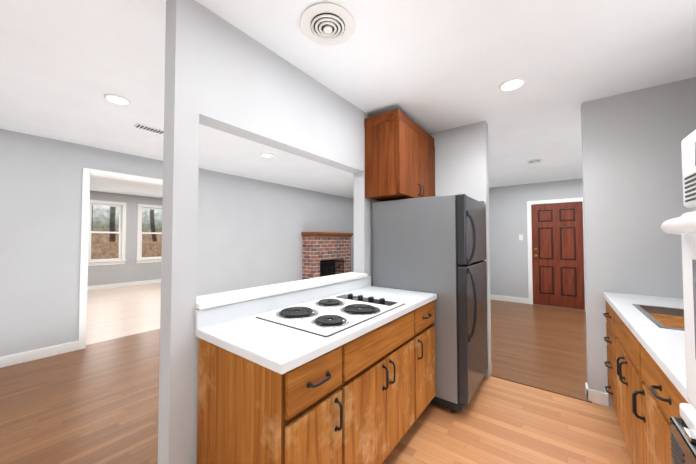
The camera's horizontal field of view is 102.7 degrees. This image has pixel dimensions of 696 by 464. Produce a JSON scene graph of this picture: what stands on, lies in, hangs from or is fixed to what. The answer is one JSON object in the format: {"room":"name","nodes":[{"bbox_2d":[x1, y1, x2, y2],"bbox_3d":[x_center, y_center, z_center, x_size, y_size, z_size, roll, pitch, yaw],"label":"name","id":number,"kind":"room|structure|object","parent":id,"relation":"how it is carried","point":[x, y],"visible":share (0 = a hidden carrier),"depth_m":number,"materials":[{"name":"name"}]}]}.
{"room":"kitchen","nodes":[
{"label":"kitchen","id":0,"kind":"room"},
{"bbox_2d":[88,200,126,265],"bbox_3d":[-6.602,0.028,7.597,0.155,1.745,0.890,-1,-2,37],"label":"window","id":1,"kind":"structure","parent":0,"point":[121,258],"depth_m":7.70,"materials":[{"name":"white wood"}]},
{"bbox_2d":[88,191,162,285],"bbox_3d":[-6.409,0.239,7.903,0.120,2.620,7.400,-1,-2,37],"label":"wall","id":2,"kind":"structure","parent":0,"point":[131,269],"depth_m":7.98,"materials":[{"name":"paint"}]},
{"bbox_2d":[87,279,160,290],"bbox_3d":[-6.355,1.488,7.828,0.015,0.120,7.400,-1,-2,37],"label":"baseboard","id":3,"kind":"structure","parent":2,"relation":"attached to","point":[108,286],"depth_m":7.83,"materials":[{"name":"white wood"}]},
{"bbox_2d":[90,176,162,197],"bbox_3d":[-4.398,-1.137,6.429,5.150,0.050,7.640,-1,-2,37],"label":"ceiling","id":4,"kind":"structure","parent":0,"point":[98,184],"depth_m":6.88,"materials":[{"name":"paint"}]},
{"bbox_2d":[136,204,161,262],"bbox_3d":[-5.929,0.053,8.492,0.155,1.745,0.890,-1,-2,37],"label":"window","id":5,"kind":"structure","parent":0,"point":[140,259],"depth_m":8.24,"materials":[{"name":"white wood"}]},
{"bbox_2d":[0,129,353,356],"bbox_3d":[-2.472,0.208,4.569,0.120,2.500,9.600,-1,-2,37],"label":"wall","id":6,"kind":"structure","parent":0,"point":[249,234],"depth_m":3.37,"materials":[{"name":"paint"}]},
{"bbox_2d":[0,341,77,367],"bbox_3d":[-4.284,1.334,2.014,0.015,0.110,3.390,-1,-2,37],"label":"baseboard","id":7,"kind":"structure","parent":6,"relation":"attached to","point":[17,358],"depth_m":3.09,"materials":[{"name":"white wood"}]},
{"bbox_2d":[78,168,162,349],"bbox_3d":[-2.946,0.331,3.920,0.138,2.220,1.220,-1,-2,37],"label":"trim","id":8,"kind":"structure","parent":6,"relation":"attached to","point":[87,173],"depth_m":3.43,"materials":[{"name":"white wood"}]},
{"bbox_2d":[158,0,379,463],"bbox_3d":[-0.074,0.147,2.317,0.120,2.500,2.560,-1,-2,37],"label":"wall","id":9,"kind":"structure","parent":0,"point":[222,74],"depth_m":1.38,"materials":[{"name":"paint"}]},
{"bbox_2d":[196,272,367,309],"bbox_3d":[-0.339,0.372,1.959,0.190,0.030,1.460,-1,-2,37],"label":"sill","id":10,"kind":"structure","parent":9,"relation":"on","point":[216,299],"depth_m":1.69,"materials":[{"name":"white"}]},
{"bbox_2d":[364,109,434,200],"bbox_3d":[0.559,-0.666,2.766,0.375,0.720,0.869,-1,-2,37],"label":"upper cabinet","id":11,"kind":"object","parent":9,"relation":"attached to","point":[399,155],"visible":0.85,"depth_m":2.47,"materials":[{"name":"brown wood"}]},
{"bbox_2d":[0,283,631,463],"bbox_3d":[-1.770,1.469,4.037,12.140,0.050,9.650,-1,-2,37],"label":"floor","id":12,"kind":"structure","parent":0,"point":[96,403],"depth_m":2.25,"materials":[{"name":"brown wood"}]},
{"bbox_2d":[195,276,436,463],"bbox_3d":[-0.008,0.883,1.739,0.650,0.997,1.542,-1,-2,37],"label":"base cabinet","id":13,"kind":"object","parent":12,"relation":"on","point":[340,373],"depth_m":1.28,"materials":[{"name":"brown wood"}]},
{"bbox_2d":[301,232,353,279],"bbox_3d":[-0.323,0.763,6.679,0.757,1.505,1.480,-1,-2,37],"label":"fireplace","id":14,"kind":"object","parent":12,"relation":"on","point":[326,253],"visible":0.65,"depth_m":6.52,"materials":[{"name":"brick"}]},
{"bbox_2d":[372,194,487,412],"bbox_3d":[0.799,0.555,2.587,0.878,1.698,0.750,-1,-2,37],"label":"fridge","id":15,"kind":"object","parent":12,"relation":"on","point":[435,244],"visible":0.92,"depth_m":2.21,"materials":[{"name":"silver metal"}]},
{"bbox_2d":[491,373,591,402],"bbox_3d":[1.706,1.399,2.521,0.760,0.008,0.060,-1,-2,37],"label":"threshold","id":16,"kind":"object","parent":12,"relation":"on","point":[541,387],"depth_m":2.49,"materials":[{"name":"brown wood"}]},
{"bbox_2d":[603,292,691,463],"bbox_3d":[1.762,0.763,1.270,0.740,1.210,1.952,-1,-2,37],"label":"base cabinet","id":17,"kind":"object","parent":12,"relation":"on","point":[645,364],"depth_m":1.35,"materials":[{"name":"brown wood"}]},
{"bbox_2d":[661,130,695,463],"bbox_3d":[0.964,0.093,0.292,0.820,2.496,0.590,-1,-2,37],"label":"oven","id":18,"kind":"object","parent":12,"relation":"on","point":[683,438],"visible":1,"depth_m":0.66,"materials":[{"name":"white metal"}]},
{"bbox_2d":[0,0,695,198],"bbox_3d":[0.274,-1.123,2.540,6.990,0.050,9.840,-1,-2,37],"label":"ceiling","id":19,"kind":"structure","parent":0,"point":[427,66],"depth_m":1.88,"materials":[{"name":"paint"}]},
{"bbox_2d":[104,94,130,105],"bbox_3d":[-1.915,-1.100,2.316,0.180,0.024,0.180,-1,-2,37],"label":"recessed light","id":20,"kind":"object","parent":19,"relation":"in","point":[117,99],"visible":0.94,"depth_m":2.31,"materials":[{"name":"white plastic"}]},
{"bbox_2d":[133,123,163,133],"bbox_3d":[-2.080,-1.081,2.928,0.130,0.010,0.260,-1,-2,37],"label":"ceiling vent","id":21,"kind":"object","parent":19,"relation":"in","point":[148,128],"visible":0.9,"depth_m":2.90,"materials":[{"name":"white metal"}]},
{"bbox_2d":[260,153,273,157],"bbox_3d":[-1.113,-1.058,3.831,0.180,0.024,0.180,-1,-2,37],"label":"recessed light","id":22,"kind":"object","parent":19,"relation":"in","point":[268,155],"visible":0.9,"depth_m":3.84,"materials":[{"name":"white plastic"}]},
{"bbox_2d":[300,3,354,45],"bbox_3d":[-0.110,-1.110,1.512,0.298,0.032,0.298,-1,-2,37],"label":"ceiling vent","id":23,"kind":"object","parent":19,"relation":"in","point":[329,24],"visible":1,"depth_m":1.49,"materials":[{"name":"white metal"}]},
{"bbox_2d":[499,77,526,91],"bbox_3d":[1.232,-1.106,2.086,0.180,0.024,0.180,-1,-2,37],"label":"recessed light","id":24,"kind":"object","parent":19,"relation":"in","point":[513,84],"visible":1,"depth_m":2.08,"materials":[{"name":"white plastic"}]},
{"bbox_2d":[526,159,543,163],"bbox_3d":[2.774,-1.038,4.137,0.218,0.032,0.218,-1,-2,37],"label":"ceiling vent","id":25,"kind":"object","parent":19,"relation":"in","point":[534,161],"visible":1,"depth_m":4.10,"materials":[{"name":"white metal"}]},
{"bbox_2d":[429,121,490,378],"bbox_3d":[1.046,0.165,3.001,0.850,2.500,0.120,-1,-2,37],"label":"wall","id":26,"kind":"structure","parent":0,"point":[461,161],"depth_m":2.82,"materials":[{"name":"paint"}]},
{"bbox_2d":[489,178,584,297],"bbox_3d":[4.459,0.230,5.351,3.720,2.500,0.120,-1,-2,37],"label":"wall","id":27,"kind":"structure","parent":0,"point":[508,247],"depth_m":5.96,"materials":[{"name":"paint"}]},
{"bbox_2d":[490,295,528,303],"bbox_3d":[3.396,1.444,6.031,0.865,0.110,0.018,-1,-2,37],"label":"baseboard","id":28,"kind":"structure","parent":27,"relation":"attached to","point":[509,299],"depth_m":5.97,"materials":[{"name":"white wood"}]},
{"bbox_2d":[527,197,585,310],"bbox_3d":[4.130,0.416,5.507,0.970,2.135,0.018,-1,-2,37],"label":"door frame","id":29,"kind":"structure","parent":27,"relation":"attached to","point":[529,245],"depth_m":5.75,"materials":[{"name":"white wood"}]},
{"bbox_2d":[531,202,584,309],"bbox_3d":[4.130,0.452,5.508,0.812,2.048,0.115,-1,-2,37],"label":"door","id":30,"kind":"structure","parent":27,"relation":"in","point":[557,255],"depth_m":5.51,"materials":[{"name":"brown wood"}]},
{"bbox_2d":[581,77,695,406],"bbox_3d":[2.405,0.141,2.105,0.940,2.500,0.120,-1,-2,37],"label":"wall","id":31,"kind":"structure","parent":0,"point":[632,174],"depth_m":2.18,"materials":[{"name":"paint"}]},
{"bbox_2d":[585,382,608,406],"bbox_3d":[2.067,1.347,2.317,0.135,0.100,0.135,-1,-2,37],"label":"baseboard","id":32,"kind":"structure","parent":31,"relation":"attached to","point":[597,397],"depth_m":2.27,"materials":[{"name":"white wood"}]},
{"label":"outside","id":33,"kind":"structure","parent":0,"visible":0},
{"bbox_2d":[91,205,161,259],"bbox_3d":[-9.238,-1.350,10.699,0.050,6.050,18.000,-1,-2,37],"label":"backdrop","id":34,"kind":"structure","parent":33,"point":[105,245],"depth_m":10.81,"materials":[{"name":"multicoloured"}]}
]}

